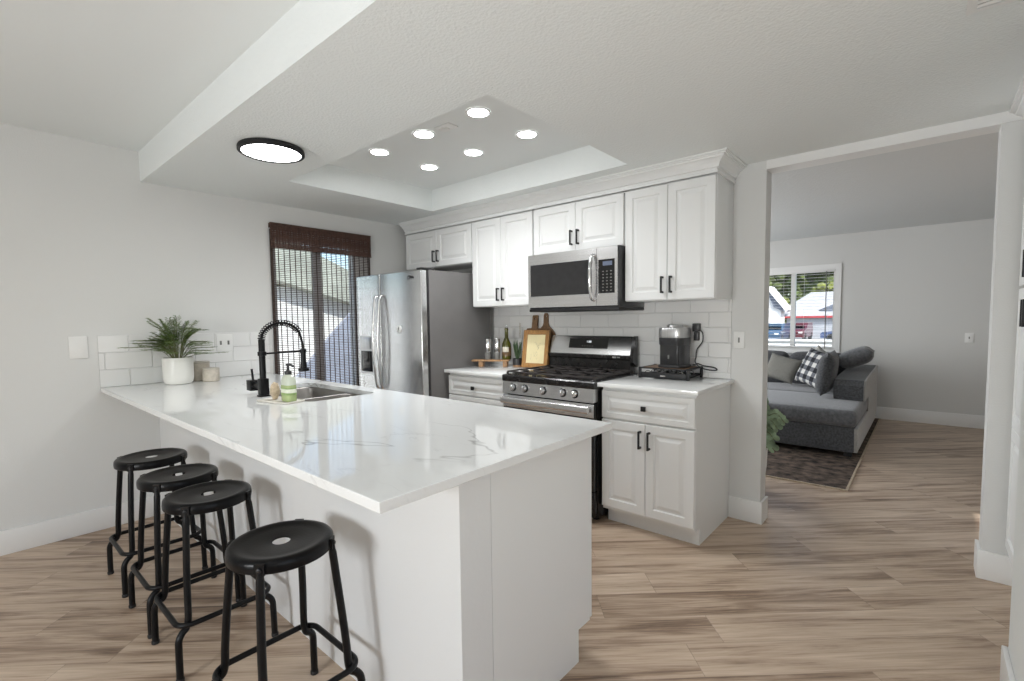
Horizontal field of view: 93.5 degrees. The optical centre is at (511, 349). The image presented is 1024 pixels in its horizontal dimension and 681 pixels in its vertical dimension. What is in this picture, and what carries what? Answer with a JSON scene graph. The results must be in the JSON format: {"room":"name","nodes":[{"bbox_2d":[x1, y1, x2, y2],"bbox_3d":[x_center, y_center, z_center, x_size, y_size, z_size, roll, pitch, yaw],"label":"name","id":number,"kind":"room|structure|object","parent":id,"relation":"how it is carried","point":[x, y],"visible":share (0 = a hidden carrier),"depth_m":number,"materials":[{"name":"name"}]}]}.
{"room":"kitchen","nodes":[
{"label":"kitchen","id":0,"kind":"room"},
{"bbox_2d":[0,0,298,150],"bbox_3d":[-1.379,-1.165,-0.193,6.320,0.100,3.702,2,5,41],"label":"ceiling","id":1,"kind":"structure","parent":0,"point":[115,73],"depth_m":2.06,"materials":[{"name":"white paint"}]},
{"bbox_2d":[0,123,423,530],"bbox_3d":[-2.924,-0.123,2.816,0.120,2.600,6.120,2,5,41],"label":"wall","id":2,"kind":"structure","parent":0,"point":[91,249],"depth_m":3.04,"materials":[{"name":"white paint"}]},
{"bbox_2d":[68,336,87,358],"bbox_3d":[-2.693,-0.014,2.993,0.006,0.138,0.088,2,5,41],"label":"blank plate","id":3,"kind":"object","parent":2,"relation":"attached to","point":[78,347],"visible":1,"depth_m":2.99,"materials":[{"name":"white plastic"}]},
{"bbox_2d":[0,493,163,555],"bbox_3d":[-3.598,1.168,1.990,0.016,0.142,3.610,2,5,41],"label":"baseboard","id":4,"kind":"structure","parent":2,"relation":"attached to","point":[17,539],"depth_m":2.97,"materials":[{"name":"white"}]},
{"bbox_2d":[97,331,269,387],"bbox_3d":[-2.288,0.048,3.465,0.008,0.334,1.049,2,5,41],"label":"backsplash","id":5,"kind":"structure","parent":2,"relation":"attached to","point":[121,366],"depth_m":3.28,"materials":[{"name":"tile"}]},
{"bbox_2d":[216,334,232,350],"bbox_3d":[-2.150,-0.053,3.606,0.008,0.128,0.112,2,5,41],"label":"wall outlet","id":6,"kind":"object","parent":2,"relation":"attached to","point":[224,342],"visible":1,"depth_m":3.60,"materials":[{"name":"white plastic"}]},
{"bbox_2d":[273,241,357,385],"bbox_3d":[-1.683,0.056,4.208,0.020,2.000,0.733,2,5,41],"label":"door","id":7,"kind":"structure","parent":2,"relation":"in","point":[318,253],"depth_m":4.18,"materials":[{"name":"brown metal"}]},
{"bbox_2d":[268,222,370,385],"bbox_3d":[-1.615,-0.041,4.218,0.041,1.990,0.910,2,5,41],"label":"woven shade","id":8,"kind":"object","parent":2,"relation":"attached to","point":[320,237],"visible":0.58,"depth_m":4.13,"materials":[{"name":"brown wood"}]},
{"bbox_2d":[329,95,587,189],"bbox_3d":[-0.400,-1.322,3.084,1.960,0.015,1.350,2,5,41],"label":"ceiling","id":9,"kind":"structure","parent":0,"point":[493,134],"depth_m":3.16,"materials":[{"name":"white paint"}]},
{"bbox_2d":[369,148,389,155],"bbox_3d":[-0.881,-1.313,3.206,0.139,0.005,0.139,2,5,41],"label":"recessed light","id":10,"kind":"object","parent":9,"relation":"in","point":[375,151],"visible":1,"depth_m":3.20,"materials":[{"name":"white"}]},
{"bbox_2d":[412,130,434,138],"bbox_3d":[-0.532,-1.299,2.909,0.139,0.005,0.139,2,5,41],"label":"recessed light","id":11,"kind":"object","parent":9,"relation":"in","point":[423,134],"visible":1,"depth_m":2.91,"materials":[{"name":"white"}]},
{"bbox_2d":[419,164,438,169],"bbox_3d":[-0.608,-1.337,3.533,0.139,0.005,0.139,2,5,41],"label":"recessed light","id":12,"kind":"object","parent":9,"relation":"in","point":[424,166],"visible":1,"depth_m":3.53,"materials":[{"name":"white"}]},
{"bbox_2d":[434,122,457,131],"bbox_3d":[-0.383,-1.291,2.807,0.120,0.012,0.080,2,5,41],"label":"ceiling plate","id":13,"kind":"object","parent":9,"relation":"attached to","point":[447,126],"visible":1,"depth_m":2.80,"materials":[{"name":"white"}]},
{"bbox_2d":[463,149,483,155],"bbox_3d":[-0.259,-1.323,3.236,0.139,0.005,0.139,2,5,41],"label":"recessed light","id":14,"kind":"object","parent":9,"relation":"in","point":[469,152],"visible":1,"depth_m":3.23,"materials":[{"name":"white"}]},
{"bbox_2d":[465,107,490,117],"bbox_3d":[-0.183,-1.285,2.613,0.139,0.005,0.139,2,5,41],"label":"recessed light","id":15,"kind":"object","parent":9,"relation":"in","point":[475,112],"visible":1,"depth_m":2.61,"materials":[{"name":"white"}]},
{"bbox_2d":[515,130,537,138],"bbox_3d":[0.091,-1.308,2.930,0.139,0.005,0.139,2,5,41],"label":"recessed light","id":16,"kind":"object","parent":9,"relation":"in","point":[523,134],"visible":1,"depth_m":2.92,"materials":[{"name":"white"}]},
{"bbox_2d":[0,419,1011,680],"bbox_3d":[0.910,1.197,2.580,6.320,0.100,10.620,2,5,41],"label":"floor","id":17,"kind":"structure","parent":0,"point":[875,580],"depth_m":2.26,"materials":[{"name":"brown wood"}]},
{"bbox_2d":[107,448,207,597],"bbox_3d":[-1.891,0.868,2.553,0.360,0.630,0.367,2,5,41],"label":"bar stool","id":18,"kind":"object","parent":17,"relation":"on","point":[136,461],"visible":0.85,"depth_m":2.49,"materials":[{"name":"black metal"}]},
{"bbox_2d":[128,463,240,638],"bbox_3d":[-1.537,0.882,2.248,0.360,0.630,0.367,2,5,41],"label":"bar stool","id":19,"kind":"object","parent":17,"relation":"on","point":[160,480],"visible":0.88,"depth_m":2.21,"materials":[{"name":"black metal"}]},
{"bbox_2d":[151,479,278,680],"bbox_3d":[-1.240,0.894,1.992,0.360,0.630,0.367,2,5,41],"label":"bar stool","id":20,"kind":"object","parent":17,"relation":"on","point":[184,502],"visible":0.84,"depth_m":1.94,"materials":[{"name":"black metal"}]},
{"bbox_2d":[212,519,364,680],"bbox_3d":[-0.731,0.915,1.555,0.360,0.630,0.367,2,5,41],"label":"bar stool","id":21,"kind":"object","parent":17,"relation":"on","point":[253,552],"visible":1,"depth_m":1.54,"materials":[{"name":"black"}]},
{"bbox_2d":[159,392,591,680],"bbox_3d":[-1.045,0.724,2.632,3.018,0.886,0.739,2,5,41],"label":"base cabinet","id":22,"kind":"object","parent":17,"relation":"on","point":[488,577],"visible":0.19,"depth_m":1.63,"materials":[{"name":"white"}]},
{"bbox_2d":[101,373,611,513],"bbox_3d":[-1.118,0.276,2.470,3.074,0.027,1.048,2,5,41],"label":"countertop","id":23,"kind":"structure","parent":22,"relation":"on","point":[380,451],"depth_m":1.75,"materials":[{"name":"stone"}]},
{"bbox_2d":[117,315,227,384],"bbox_3d":[-2.186,0.000,3.197,0.500,0.461,0.629,2,5,41],"label":"potted fern","id":24,"kind":"object","parent":23,"relation":"on","point":[176,370],"visible":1,"depth_m":3.17,"materials":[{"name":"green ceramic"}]},
{"bbox_2d":[161,356,193,384],"bbox_3d":[-2.242,0.140,3.238,0.177,0.178,0.177,2,5,41],"label":"pot","id":25,"kind":"object","parent":24,"relation":"attached to","point":[176,370],"depth_m":3.17,"materials":[{"name":"white ceramic"}]},
{"bbox_2d":[193,361,209,380],"bbox_3d":[-2.218,0.150,3.431,0.118,0.133,0.118,2,5,41],"label":"candle jar","id":26,"kind":"object","parent":23,"relation":"on","point":[198,365],"visible":0.56,"depth_m":3.38,"materials":[{"name":"beige ceramic"}]},
{"bbox_2d":[202,367,219,381],"bbox_3d":[-2.107,0.173,3.374,0.106,0.092,0.106,2,5,41],"label":"candle jar","id":27,"kind":"object","parent":23,"relation":"on","point":[209,374],"visible":1,"depth_m":3.33,"materials":[{"name":"wax"}]},
{"bbox_2d":[246,320,309,396],"bbox_3d":[-1.340,0.037,2.765,0.199,0.420,0.287,2,5,41],"label":"kitchen faucet","id":28,"kind":"object","parent":23,"relation":"on","point":[261,384],"visible":1,"depth_m":2.65,"materials":[{"name":"black metal"}]},
{"bbox_2d":[256,397,304,404],"bbox_3d":[-1.178,0.259,2.455,0.230,0.010,0.116,1,4,27],"label":"soap tray","id":29,"kind":"object","parent":23,"relation":"on","point":[266,400],"visible":0.73,"depth_m":2.43,"materials":[{"name":"ceramic"}]},
{"bbox_2d":[270,382,279,398],"bbox_3d":[-1.219,0.212,2.478,0.053,0.094,0.046,2,5,41],"label":"sponge","id":30,"kind":"object","parent":29,"relation":"on","point":[274,388],"visible":1,"depth_m":2.46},
{"bbox_2d":[281,364,296,401],"bbox_3d":[-1.123,0.164,2.420,0.090,0.188,0.056,2,5,41],"label":"soap dispenser","id":31,"kind":"object","parent":29,"relation":"on","point":[288,382],"visible":1,"depth_m":2.40,"materials":[{"name":"plastic"}]},
{"bbox_2d":[281,385,296,401],"bbox_3d":[-1.122,0.217,2.424,0.088,0.082,0.054,2,5,41],"label":"label","id":32,"kind":"object","parent":31,"relation":"attached to","point":[288,392],"depth_m":2.39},
{"bbox_2d":[269,387,360,401],"bbox_3d":[-1.183,0.344,2.834,0.787,0.150,0.411,2,5,41],"label":"sink","id":33,"kind":"object","parent":23,"relation":"in","point":[310,394],"visible":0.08,"depth_m":3.10,"materials":[{"name":"metal"}]},
{"bbox_2d":[356,267,490,398],"bbox_3d":[-0.823,0.182,4.393,0.923,1.733,0.870,2,5,41],"label":"refrigerator","id":34,"kind":"object","parent":17,"relation":"on","point":[442,329],"visible":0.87,"depth_m":4.03,"materials":[{"name":"metal"}]},
{"bbox_2d":[396,325,401,332],"bbox_3d":[-0.933,-0.170,3.977,0.060,0.060,0.011,2,5,41],"label":"magnet","id":35,"kind":"object","parent":34,"relation":"attached to","point":[398,328],"visible":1,"depth_m":3.97,"materials":[{"name":"white plastic"}]},
{"bbox_2d":[449,373,504,406],"bbox_3d":[-0.080,0.626,4.032,0.653,0.884,0.652,2,5,41],"label":"base cabinet","id":36,"kind":"object","parent":17,"relation":"on","point":[487,390],"visible":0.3,"depth_m":3.79,"materials":[{"name":"white"}]},
{"bbox_2d":[444,363,532,377],"bbox_3d":[-0.094,0.168,4.002,0.671,0.025,0.648,2,5,41],"label":"countertop","id":37,"kind":"structure","parent":36,"relation":"on","point":[491,370],"depth_m":3.90,"materials":[{"name":"stone"}]},
{"bbox_2d":[471,359,510,366],"bbox_3d":[-0.180,0.115,4.178,0.327,0.060,0.110,0,4,9],"label":"serving board","id":38,"kind":"object","parent":37,"relation":"on","point":[481,361],"visible":1,"depth_m":4.14,"materials":[{"name":"brown wood"}]},
{"bbox_2d":[485,339,490,359],"bbox_3d":[-0.208,-0.006,4.180,0.053,0.181,0.053,2,5,41],"label":"mill","id":39,"kind":"object","parent":38,"relation":"on","point":[487,341],"visible":1,"depth_m":4.16,"materials":[{"name":"silver metal"}]},
{"bbox_2d":[485,352,490,359],"bbox_3d":[-0.208,0.053,4.184,0.051,0.064,0.051,2,5,41],"label":"glass jar","id":40,"kind":"object","parent":39,"relation":"attached to","point":[487,354],"depth_m":4.16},
{"bbox_2d":[494,338,499,359],"bbox_3d":[-0.128,-0.006,4.176,0.053,0.181,0.053,2,5,41],"label":"mill","id":41,"kind":"object","parent":38,"relation":"on","point":[496,341],"visible":1,"depth_m":4.16,"materials":[{"name":"silver metal"}]},
{"bbox_2d":[494,352,499,359],"bbox_3d":[-0.127,0.052,4.179,0.051,0.064,0.051,2,5,41],"label":"glass jar","id":42,"kind":"object","parent":41,"relation":"attached to","point":[496,354],"depth_m":4.16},
{"bbox_2d":[502,324,510,359],"bbox_3d":[-0.048,-0.069,4.174,0.083,0.303,0.083,2,5,41],"label":"oil bottle","id":43,"kind":"object","parent":38,"relation":"on","point":[506,345],"visible":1,"depth_m":4.15,"materials":[{"name":"green glass"}]},
{"bbox_2d":[513,339,521,366],"bbox_3d":[0.046,0.027,4.120,0.082,0.237,0.082,-1,4,-4],"label":"potted succulent","id":44,"kind":"object","parent":37,"relation":"on","point":[517,361],"visible":0.98,"depth_m":4.10,"materials":[{"name":"green plant"}]},
{"bbox_2d":[513,358,521,364],"bbox_3d":[0.047,0.101,4.125,0.082,0.056,0.082,2,5,41],"label":"pot","id":45,"kind":"object","parent":44,"relation":"on","point":[516,361],"depth_m":4.09,"materials":[{"name":"ceramic"}]},
{"bbox_2d":[527,315,542,329],"bbox_3d":[0.186,-0.075,4.114,0.170,0.438,0.075,2,5,41],"label":"cutting board","id":46,"kind":"object","parent":37,"relation":"on","point":[534,321],"visible":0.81,"depth_m":4.11,"materials":[{"name":"brown wood"}]},
{"bbox_2d":[521,330,550,367],"bbox_3d":[0.198,-0.006,4.014,0.252,0.314,0.072,2,4,36],"label":"picture frame","id":47,"kind":"object","parent":37,"relation":"on","point":[536,343],"visible":1,"depth_m":4.01,"materials":[{"name":"brown wood"}]},
{"bbox_2d":[526,335,544,363],"bbox_3d":[0.199,-0.006,4.015,0.180,0.237,0.045,2,4,36],"label":"artwork","id":48,"kind":"object","parent":47,"relation":"attached to","point":[535,344],"depth_m":4.01},
{"bbox_2d":[541,313,555,364],"bbox_3d":[0.287,-0.083,4.066,0.200,0.455,0.024,2,5,41],"label":"cutting board","id":49,"kind":"object","parent":37,"relation":"on","point":[546,326],"visible":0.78,"depth_m":4.04,"materials":[{"name":"brown wood"}]},
{"bbox_2d":[500,335,637,519],"bbox_3d":[0.422,0.501,3.508,0.768,1.186,0.689,2,5,41],"label":"gas range","id":50,"kind":"object","parent":17,"relation":"on","point":[567,386],"visible":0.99,"depth_m":3.36,"materials":[{"name":"silver metal"}]},
{"bbox_2d":[502,368,636,389],"bbox_3d":[0.413,0.201,3.483,0.768,0.053,0.594,2,5,41],"label":"cooktop","id":51,"kind":"object","parent":50,"relation":"in","point":[524,378],"depth_m":3.32,"materials":[{"name":"black metal"}]},
{"bbox_2d":[602,385,729,544],"bbox_3d":[0.989,0.670,3.107,0.590,0.884,0.662,2,5,41],"label":"base cabinet","id":52,"kind":"object","parent":17,"relation":"on","point":[665,456],"visible":0.98,"depth_m":2.88,"materials":[{"name":"white"}]},
{"bbox_2d":[597,374,733,395],"bbox_3d":[0.986,0.212,3.073,0.629,0.025,0.648,2,5,41],"label":"countertop","id":53,"kind":"structure","parent":52,"relation":"on","point":[697,386],"depth_m":2.93,"materials":[{"name":"stone"}]},
{"bbox_2d":[639,364,702,380],"bbox_3d":[1.069,0.150,3.251,0.342,0.074,0.256,2,5,41],"label":"rack","id":54,"kind":"object","parent":53,"relation":"on","point":[686,375],"visible":1,"depth_m":3.18,"materials":[{"name":"black metal"}]},
{"bbox_2d":[640,364,701,370],"bbox_3d":[1.069,0.119,3.249,0.342,0.007,0.255,2,5,41],"label":"shelf","id":55,"kind":"object","parent":54,"relation":"attached to","point":[655,366],"depth_m":3.20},
{"bbox_2d":[658,324,690,368],"bbox_3d":[1.085,-0.026,3.213,0.180,0.284,0.190,2,5,41],"label":"coffee machine","id":56,"kind":"object","parent":54,"relation":"on","point":[674,339],"visible":1,"depth_m":3.14,"materials":[{"name":"plastic"}]},
{"bbox_2d":[766,398,788,466],"bbox_3d":[1.771,0.704,3.691,0.584,0.724,0.382,2,5,41],"label":"eucalyptus plant","id":57,"kind":"object","parent":17,"relation":"on","point":[771,435],"visible":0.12,"depth_m":3.58,"materials":[{"name":"green plant"}]},
{"bbox_2d":[766,418,879,491],"bbox_3d":[2.604,0.926,5.699,2.595,0.010,3.295,2,5,41],"label":"area rug","id":58,"kind":"object","parent":17,"relation":"on","point":[825,468],"visible":0.35,"depth_m":4.24,"materials":[{"name":"carpet"}]},
{"bbox_2d":[767,350,877,456],"bbox_3d":[2.827,0.468,6.029,2.644,0.858,2.204,2,5,41],"label":"sectional sofa","id":59,"kind":"object","parent":58,"relation":"on","point":[839,419],"visible":0.28,"depth_m":4.76,"materials":[{"name":"fabric"}]},
{"bbox_2d":[767,350,789,382],"bbox_3d":[3.383,0.223,6.497,0.636,0.439,0.234,2,5,41],"label":"cushion","id":60,"kind":"object","parent":59,"relation":"on","point":[770,380],"depth_m":6.34,"materials":[{"name":"fabric"}]},
{"bbox_2d":[768,353,802,383],"bbox_3d":[3.395,0.233,6.067,0.182,0.370,0.438,-4,5,-38],"label":"throw pillow","id":61,"kind":"object","parent":59,"relation":"on","point":[782,368],"visible":0.95,"depth_m":6.01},
{"bbox_2d":[767,382,832,393],"bbox_3d":[3.552,0.532,5.927,0.979,0.166,0.859,2,5,41],"label":"seat cushion","id":62,"kind":"object","parent":59,"relation":"on","point":[783,386],"depth_m":5.85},
{"bbox_2d":[802,345,826,360],"bbox_3d":[3.747,0.134,5.888,0.390,0.388,0.114,2,5,41],"label":"throw pillow","id":63,"kind":"object","parent":59,"relation":"on","point":[818,347],"visible":0.09,"depth_m":5.88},
{"bbox_2d":[794,348,839,387],"bbox_3d":[3.586,0.224,5.690,0.220,0.476,0.518,-1,4,-5],"label":"throw pillow","id":64,"kind":"object","parent":59,"relation":"on","point":[807,371],"visible":0.63,"depth_m":5.71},
{"bbox_2d":[767,389,866,426],"bbox_3d":[3.005,0.590,5.136,1.203,0.176,1.073,2,5,41],"label":"cushion","id":65,"kind":"object","parent":59,"relation":"on","point":[809,409],"depth_m":4.68,"materials":[{"name":"fabric"}]},
{"bbox_2d":[790,351,845,383],"bbox_3d":[3.856,0.242,6.090,0.626,0.439,0.234,2,5,41],"label":"cushion","id":66,"kind":"object","parent":59,"relation":"on","point":[800,355],"depth_m":6.13,"materials":[{"name":"fabric"}]},
{"bbox_2d":[815,350,838,395],"bbox_3d":[3.425,0.244,5.235,0.200,0.456,0.602,2,5,41],"label":"cushion","id":67,"kind":"object","parent":59,"relation":"on","point":[828,365],"visible":0.91,"depth_m":5.03,"materials":[{"name":"fabric"}]},
{"bbox_2d":[839,346,874,368],"bbox_3d":[3.969,0.087,5.561,0.344,0.257,0.451,2,5,41],"label":"cushion","id":68,"kind":"object","parent":59,"relation":"on","point":[861,355],"visible":0.96,"depth_m":5.42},
{"bbox_2d":[138,0,1023,225],"bbox_3d":[0.665,-1.208,2.088,6.200,0.246,2.418,2,5,41],"label":"ceiling","id":69,"kind":"structure","parent":0,"point":[641,83],"depth_m":1.95,"materials":[{"name":"white paint"}]},
{"bbox_2d":[236,138,304,163],"bbox_3d":[-1.307,-1.079,2.622,0.332,0.030,0.332,2,5,41],"label":"recessed light","id":70,"kind":"object","parent":69,"relation":"in","point":[269,150],"visible":1,"depth_m":2.58,"materials":[{"name":"white"}]},
{"bbox_2d":[241,144,300,161],"bbox_3d":[-1.307,-1.068,2.622,0.295,0.002,0.295,2,5,41],"label":"diffuser","id":71,"kind":"object","parent":70,"relation":"attached to","point":[260,152],"depth_m":2.61,"materials":[{"name":"white"}]},
{"bbox_2d":[966,0,1015,15],"bbox_3d":[1.448,-1.042,1.307,0.304,0.007,0.305,2,5,41],"label":"ceiling vent","id":72,"kind":"object","parent":69,"relation":"in","point":[973,6],"visible":1,"depth_m":1.47,"materials":[{"name":"white"}]},
{"bbox_2d":[428,119,1023,555],"bbox_3d":[0.818,-0.225,3.710,4.620,2.600,0.125,2,5,41],"label":"wall","id":73,"kind":"structure","parent":0,"point":[752,188],"depth_m":2.95,"materials":[{"name":"white paint"}]},
{"bbox_2d":[406,222,472,270],"bbox_3d":[-0.602,-0.949,4.561,0.918,0.351,0.362,2,5,41],"label":"upper cabinet","id":74,"kind":"object","parent":73,"relation":"attached to","point":[449,248],"visible":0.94,"depth_m":4.42,"materials":[{"name":"white"}]},
{"bbox_2d":[472,210,533,307],"bbox_3d":[0.004,-0.733,4.053,0.667,0.735,0.362,2,5,41],"label":"upper cabinet","id":75,"kind":"object","parent":73,"relation":"attached to","point":[502,246],"visible":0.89,"depth_m":3.94,"materials":[{"name":"white"}]},
{"bbox_2d":[398,148,746,234],"bbox_3d":[0.183,-1.137,3.839,3.036,0.103,0.407,2,5,41],"label":"trim","id":76,"kind":"structure","parent":73,"relation":"attached to","point":[723,161],"depth_m":3.29,"materials":[{"name":"white"}]},
{"bbox_2d":[534,191,625,254],"bbox_3d":[0.550,-0.897,3.570,0.767,0.360,0.362,2,5,41],"label":"upper cabinet","id":77,"kind":"object","parent":73,"relation":"attached to","point":[595,222],"visible":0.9,"depth_m":3.43,"materials":[{"name":"white"}]},
{"bbox_2d":[528,245,643,311],"bbox_3d":[0.522,-0.497,3.555,0.759,0.431,0.465,2,5,41],"label":"microwave","id":78,"kind":"object","parent":73,"relation":"attached to","point":[592,279],"visible":0.99,"depth_m":3.38,"materials":[{"name":"metal"}]},
{"bbox_2d":[494,299,731,378],"bbox_3d":[0.627,-0.100,3.795,2.086,0.516,0.008,2,5,41],"label":"backsplash","id":79,"kind":"structure","parent":73,"relation":"attached to","point":[715,316],"depth_m":3.48,"materials":[{"name":"tile"}]},
{"bbox_2d":[625,173,733,302],"bbox_3d":[1.071,-0.689,3.136,0.588,0.735,0.362,2,5,41],"label":"upper cabinet","id":80,"kind":"object","parent":73,"relation":"attached to","point":[679,234],"visible":1,"depth_m":3.00,"materials":[{"name":"white"}]},
{"bbox_2d":[691,325,701,342],"bbox_3d":[1.242,-0.105,3.252,0.076,0.117,0.008,2,5,41],"label":"wall outlet","id":81,"kind":"object","parent":73,"relation":"attached to","point":[692,332],"visible":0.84,"depth_m":3.26,"materials":[{"name":"white plastic"}]},
{"bbox_2d":[692,323,717,370],"bbox_3d":[1.279,-0.017,3.199,0.162,0.315,0.034,2,5,41],"label":"power adapter","id":82,"kind":"object","parent":73,"relation":"attached to","point":[696,327],"visible":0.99,"depth_m":3.21,"materials":[{"name":"plastic"}]},
{"bbox_2d":[733,332,744,348],"bbox_3d":[1.453,-0.062,3.085,0.066,0.108,0.008,2,5,41],"label":"light switch","id":83,"kind":"object","parent":73,"relation":"attached to","point":[739,337],"visible":1,"depth_m":3.08,"materials":[{"name":"white plastic"}]},
{"bbox_2d":[728,495,767,524],"bbox_3d":[1.551,1.031,3.168,0.201,0.142,0.156,2,5,41],"label":"baseboard","id":84,"kind":"structure","parent":73,"relation":"attached to","point":[743,509],"depth_m":3.11,"materials":[{"name":"white"}]},
{"bbox_2d":[766,111,1023,173],"bbox_3d":[2.016,-1.108,2.610,1.127,0.052,0.135,2,5,41],"label":"trim","id":85,"kind":"structure","parent":73,"relation":"attached to","point":[988,124],"depth_m":2.55,"materials":[{"name":"white"}]},
{"bbox_2d":[974,539,1012,585],"bbox_3d":[2.429,1.067,2.413,0.159,0.142,0.156,2,5,41],"label":"baseboard","id":86,"kind":"object","parent":73,"relation":"attached to","point":[990,566],"visible":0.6,"depth_m":2.37,"materials":[{"name":"white"}]},
{"bbox_2d":[770,218,994,415],"bbox_3d":[4.243,-0.442,6.514,5.500,2.600,0.130,2,5,41],"label":"wall","id":87,"kind":"structure","parent":0,"point":[911,296],"depth_m":5.85,"materials":[{"name":"white paint"}]},
{"bbox_2d":[768,263,841,352],"bbox_3d":[3.886,-0.553,6.754,1.240,1.200,0.140,2,5,41],"label":"window","id":88,"kind":"structure","parent":87,"relation":"in","point":[792,348],"depth_m":6.52,"materials":[{"name":"white"}]},
{"bbox_2d":[768,269,835,347],"bbox_3d":[3.875,-0.557,6.740,1.060,1.050,0.052,2,5,41],"label":"window blind","id":89,"kind":"object","parent":88,"relation":"attached to","point":[828,270],"visible":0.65,"depth_m":6.62,"materials":[{"name":"white"}]},
{"bbox_2d":[875,407,984,428],"bbox_3d":[3.805,0.767,6.884,4.230,0.152,0.016,2,5,41],"label":"baseboard","id":90,"kind":"structure","parent":87,"relation":"attached to","point":[919,416],"depth_m":5.80,"materials":[{"name":"white"}]},
{"bbox_2d":[965,333,973,342],"bbox_3d":[5.272,-0.136,5.556,0.077,0.113,0.008,2,5,41],"label":"light switch","id":91,"kind":"object","parent":87,"relation":"attached to","point":[969,337],"visible":1,"depth_m":5.55,"materials":[{"name":"white plastic"}]},
{"bbox_2d":[770,132,998,241],"bbox_3d":[2.887,-1.452,4.874,5.520,0.100,4.480,2,5,41],"label":"ceiling","id":92,"kind":"structure","parent":0,"point":[953,181],"depth_m":4.15,"materials":[{"name":"white paint"}]},
{"bbox_2d":[1008,366,1023,680],"bbox_3d":[2.505,-0.079,1.024,1.955,2.600,1.750,2,5,41],"label":"wall","id":93,"kind":"structure","parent":0,"point":[1016,629],"depth_m":1.58,"materials":[{"name":"white paint"}]},
{"bbox_2d":[1000,645,1015,680],"bbox_3d":[1.518,1.144,1.360,0.131,0.142,0.835,2,5,41],"label":"baseboard","id":94,"kind":"structure","parent":93,"relation":"attached to","point":[1006,670],"depth_m":1.64,"materials":[{"name":"white"}]},
{"bbox_2d":[1005,201,1023,566],"bbox_3d":[2.089,-0.004,1.921,0.097,1.970,0.910,2,5,41],"label":"pantry cabinet","id":95,"kind":"object","parent":93,"relation":"attached to","point":[1019,355],"visible":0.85,"depth_m":2.18,"materials":[{"name":"white"}]},
{"bbox_2d":[1009,75,1023,117],"bbox_3d":[2.057,-1.038,1.886,0.078,0.103,0.924,2,5,41],"label":"trim","id":96,"kind":"structure","parent":95,"relation":"attached to","point":[1017,107],"depth_m":2.12,"materials":[{"name":"white"}]},
{"label":"outside","id":97,"kind":"structure","parent":0,"visible":0},
{"bbox_3d":[-4.583,0.760,11.669,13.880,0.100,23.000,2,5,41],"label":"ground","id":98,"kind":"structure","parent":97,"visible":0},
{"bbox_2d":[275,242,349,375],"bbox_3d":[-5.890,-1.494,9.988,5.550,4.640,13.000,2,5,41],"label":"house","id":99,"kind":"structure","parent":98,"relation":"on","point":[289,317],"depth_m":8.66,"materials":[{"name":"white paint"}]},
{"bbox_2d":[295,312,351,384],"bbox_3d":[-2.899,-0.015,8.803,0.080,1.760,2.250,2,5,41],"label":"gate","id":100,"kind":"object","parent":98,"relation":"on","point":[342,321],"visible":0.15,"depth_m":8.54,"materials":[{"name":"painted wood"}]},
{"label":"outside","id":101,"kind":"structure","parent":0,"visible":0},
{"bbox_3d":[39.794,-1.552,52.312,120.000,0.050,115.400,2,5,41],"label":"ground","id":102,"kind":"structure","parent":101,"visible":0},
{"bbox_2d":[769,275,784,291],"bbox_3d":[33.435,-7.266,62.481,3.525,10.264,3.251,2,5,41],"label":"tree","id":103,"kind":"object","parent":102,"relation":"on","point":[774,281],"visible":0.15,"depth_m":61.47,"materials":[{"name":"green plant"}]},
{"bbox_2d":[768,323,789,338],"bbox_3d":[22.638,-1.490,41.578,1.780,1.575,4.320,2,5,41],"label":"parked car","id":104,"kind":"object","parent":102,"relation":"on","point":[786,335],"visible":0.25,"depth_m":40.62,"materials":[{"name":"blue metal"}]},
{"bbox_2d":[769,286,790,321],"bbox_3d":[25.211,-3.675,47.877,4.350,5.100,2.100,2,5,41],"label":"gabled house","id":105,"kind":"structure","parent":102,"relation":"on","point":[779,309],"depth_m":46.63,"materials":[{"name":"white paint"}]},
{"bbox_2d":[784,298,790,321],"bbox_3d":[31.926,-3.997,57.217,2.627,4.447,2.691,2,5,41],"label":"tree","id":106,"kind":"object","parent":102,"relation":"on","point":[787,300],"visible":0.05,"depth_m":56.49,"materials":[{"name":"green plant"}]},
{"bbox_2d":[779,274,808,303],"bbox_3d":[43.672,-9.732,73.548,6.658,13.555,6.677,2,5,41],"label":"tree","id":107,"kind":"object","parent":102,"relation":"on","point":[783,291],"visible":0.21,"depth_m":72.12,"materials":[{"name":"green plant"}]},
{"bbox_2d":[784,322,812,338],"bbox_3d":[26.229,-1.703,44.284,1.780,1.575,4.320,2,5,41],"label":"parked car","id":108,"kind":"object","parent":102,"relation":"on","point":[803,333],"visible":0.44,"depth_m":43.34,"materials":[{"name":"red metal"}]},
{"bbox_2d":[768,339,831,346],"bbox_3d":[5.647,0.503,12.717,16.000,1.610,0.240,2,5,41],"label":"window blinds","id":109,"kind":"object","parent":102,"relation":"on","point":[786,342],"depth_m":11.47,"materials":[{"name":"white paint"}]},
{"bbox_2d":[785,291,832,338],"bbox_3d":[34.287,-3.505,47.351,14.000,4.600,9.070,2,5,41],"label":"garage","id":110,"kind":"structure","parent":102,"relation":"on","point":[810,314],"depth_m":46.99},
{"bbox_2d":[798,272,833,298],"bbox_3d":[39.385,-8.491,60.536,8.078,12.801,8.191,0,4,4],"label":"tree","id":111,"kind":"object","parent":102,"relation":"on","point":[812,280],"visible":0.06,"depth_m":60.74,"materials":[{"name":"green plant"}]},
{"bbox_2d":[810,281,833,292],"bbox_3d":[35.715,-4.796,55.859,2.712,6.106,2.976,-1,4,-7],"label":"tree","id":112,"kind":"object","parent":102,"relation":"on","point":[821,287],"visible":0.16,"depth_m":54.66,"materials":[{"name":"green plant"}]},
{"bbox_2d":[820,331,831,339],"bbox_3d":[28.274,-1.385,40.041,4.350,1.415,1.800,2,5,41],"label":"parked car","id":113,"kind":"object","parent":102,"relation":"on","point":[828,334],"visible":0.17,"depth_m":40.44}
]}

